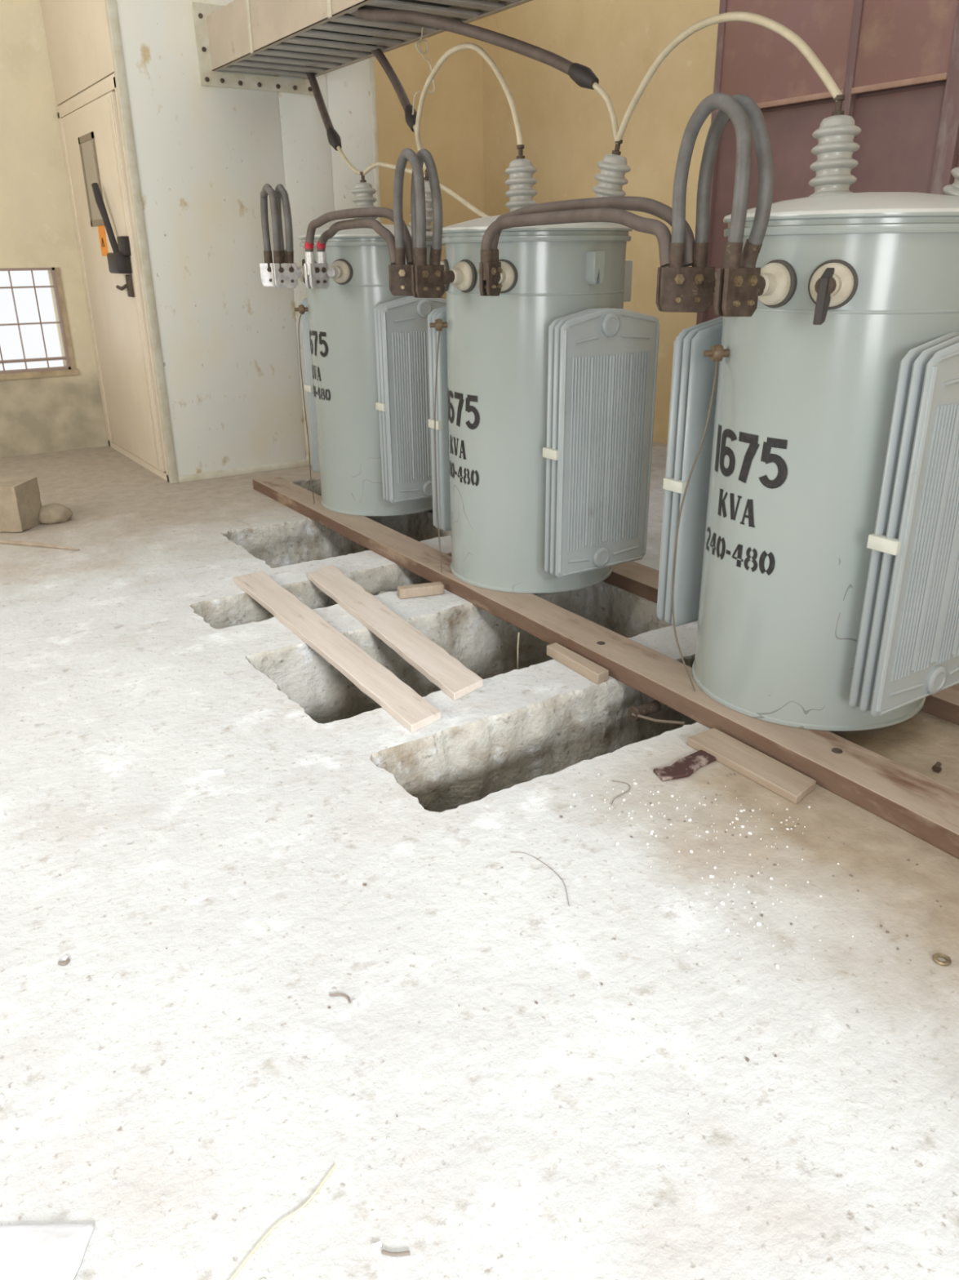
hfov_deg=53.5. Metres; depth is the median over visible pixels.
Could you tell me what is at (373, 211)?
cable
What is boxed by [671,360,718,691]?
hanging wire
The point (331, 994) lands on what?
twig
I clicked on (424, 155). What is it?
jumper cable
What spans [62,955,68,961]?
chip
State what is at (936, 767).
bolt
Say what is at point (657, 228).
cable
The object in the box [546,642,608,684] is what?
wooden plank
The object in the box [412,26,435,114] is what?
wire
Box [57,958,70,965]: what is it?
twig
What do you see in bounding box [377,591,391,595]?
lump
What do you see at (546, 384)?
transformer
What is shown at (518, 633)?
hanging wire
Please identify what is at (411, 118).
cable
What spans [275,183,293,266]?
jumper cable
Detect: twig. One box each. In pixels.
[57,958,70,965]
[329,993,351,1003]
[381,1249,409,1256]
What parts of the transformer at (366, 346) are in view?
cooling plate, cooling plate, lid, tank, cooling plate, cooling plate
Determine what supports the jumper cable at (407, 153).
attached to the transformer at (546, 384)
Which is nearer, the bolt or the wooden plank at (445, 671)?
the bolt
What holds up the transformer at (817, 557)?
on the support beam at (923, 806)
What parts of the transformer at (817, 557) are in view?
cooling plate, cooling plate, tank, lid, cooling plate, cooling plate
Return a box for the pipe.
[627,700,685,724]
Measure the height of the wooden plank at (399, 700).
0.030 m
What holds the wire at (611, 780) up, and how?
on the floor
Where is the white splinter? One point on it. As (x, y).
(216, 770)
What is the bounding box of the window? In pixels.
[0,266,79,380]
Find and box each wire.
[297,312,315,504]
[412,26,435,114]
[434,329,442,572]
[517,632,519,669]
[611,780,630,804]
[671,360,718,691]
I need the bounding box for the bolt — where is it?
[932,761,942,773]
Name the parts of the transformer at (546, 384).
cooling plate, cooling plate, tank, lid, cooling plate, cooling plate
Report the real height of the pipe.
0.064 m
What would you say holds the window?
in the wall at (39, 415)
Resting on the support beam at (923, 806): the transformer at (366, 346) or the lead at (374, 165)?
the transformer at (366, 346)
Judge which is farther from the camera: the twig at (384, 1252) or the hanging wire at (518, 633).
the hanging wire at (518, 633)
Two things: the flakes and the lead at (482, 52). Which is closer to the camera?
the flakes
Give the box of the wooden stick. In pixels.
[0,539,79,550]
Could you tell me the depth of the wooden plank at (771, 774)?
2.94 m
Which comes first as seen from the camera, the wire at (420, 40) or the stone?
the wire at (420, 40)
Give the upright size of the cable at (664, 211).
0.264 m
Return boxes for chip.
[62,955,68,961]
[352,1000,357,1007]
[371,1241,382,1250]
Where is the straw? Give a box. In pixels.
[230,1164,336,1279]
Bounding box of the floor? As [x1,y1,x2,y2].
[0,440,958,1279]
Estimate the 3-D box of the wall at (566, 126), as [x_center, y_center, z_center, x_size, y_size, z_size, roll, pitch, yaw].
[3.671,-2.720,4.333,0.280,4.700,12.740,-14,26,-31]
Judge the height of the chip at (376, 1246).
0.004 m
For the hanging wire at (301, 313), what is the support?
hanging from the transformer at (366, 346)
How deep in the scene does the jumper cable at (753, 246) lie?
2.56 m
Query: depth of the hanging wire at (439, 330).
4.29 m
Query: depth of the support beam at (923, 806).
3.37 m
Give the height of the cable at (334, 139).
0.740 m
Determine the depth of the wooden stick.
5.31 m
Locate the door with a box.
[696,0,958,324]
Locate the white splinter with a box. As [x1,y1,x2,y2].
[203,768,223,773]
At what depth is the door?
5.97 m
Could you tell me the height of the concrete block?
0.278 m
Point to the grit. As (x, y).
(747, 1059)
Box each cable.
[260,183,282,266]
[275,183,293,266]
[304,206,412,275]
[305,65,362,175]
[316,217,395,274]
[351,5,618,142]
[365,43,423,148]
[393,147,426,270]
[410,148,442,270]
[480,208,671,279]
[491,195,694,268]
[668,92,751,279]
[692,93,773,276]
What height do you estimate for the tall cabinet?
3.550 m
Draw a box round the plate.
[653,750,716,781]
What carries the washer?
on the floor
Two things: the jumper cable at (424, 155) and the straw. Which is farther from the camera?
the jumper cable at (424, 155)
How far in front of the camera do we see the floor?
2.20 m
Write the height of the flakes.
0.002 m
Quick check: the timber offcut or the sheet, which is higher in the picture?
the timber offcut
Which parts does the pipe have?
rod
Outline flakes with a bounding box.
[0,773,853,1279]
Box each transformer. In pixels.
[259,168,446,515]
[388,139,659,593]
[655,94,958,730]
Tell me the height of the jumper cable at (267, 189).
0.424 m
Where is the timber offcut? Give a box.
[396,581,444,599]
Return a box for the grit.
[165,772,950,1117]
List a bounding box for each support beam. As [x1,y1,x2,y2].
[252,476,958,858]
[427,509,958,724]
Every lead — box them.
[362,161,489,217]
[415,42,523,170]
[614,11,843,143]
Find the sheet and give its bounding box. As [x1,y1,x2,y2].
[0,1223,94,1279]
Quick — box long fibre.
[511,851,569,906]
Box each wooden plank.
[233,570,441,733]
[307,564,483,700]
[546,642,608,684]
[687,728,816,804]
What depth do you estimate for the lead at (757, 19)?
3.07 m
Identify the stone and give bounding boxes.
[39,502,72,524]
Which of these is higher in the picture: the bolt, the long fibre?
the bolt
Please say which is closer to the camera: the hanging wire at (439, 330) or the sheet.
the sheet
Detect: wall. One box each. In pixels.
[0,0,484,457]
[482,0,719,444]
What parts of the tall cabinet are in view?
panel, lever handle, door frame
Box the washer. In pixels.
[932,952,951,965]
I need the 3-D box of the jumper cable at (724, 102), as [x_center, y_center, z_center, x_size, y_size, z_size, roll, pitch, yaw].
[0.627,-1.231,2.596,0.045,0.459,0.325,-9,24,-21]
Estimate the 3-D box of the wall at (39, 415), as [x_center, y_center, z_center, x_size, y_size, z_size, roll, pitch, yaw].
[-3.637,-3.780,7.106,9.190,4.700,0.280,-14,26,-31]
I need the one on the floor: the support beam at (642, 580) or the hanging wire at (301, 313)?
the support beam at (642, 580)
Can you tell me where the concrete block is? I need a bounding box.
[0,476,41,532]
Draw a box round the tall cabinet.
[40,0,381,484]
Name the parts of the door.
panel, panel, panel, panel, panel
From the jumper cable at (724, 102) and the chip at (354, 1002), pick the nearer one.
the chip at (354, 1002)
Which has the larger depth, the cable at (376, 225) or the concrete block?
the concrete block
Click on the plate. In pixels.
(685, 766)
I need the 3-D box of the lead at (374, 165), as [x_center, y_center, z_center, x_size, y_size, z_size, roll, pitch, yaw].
[0.012,-2.237,4.915,0.148,0.528,1.854,-20,29,-39]

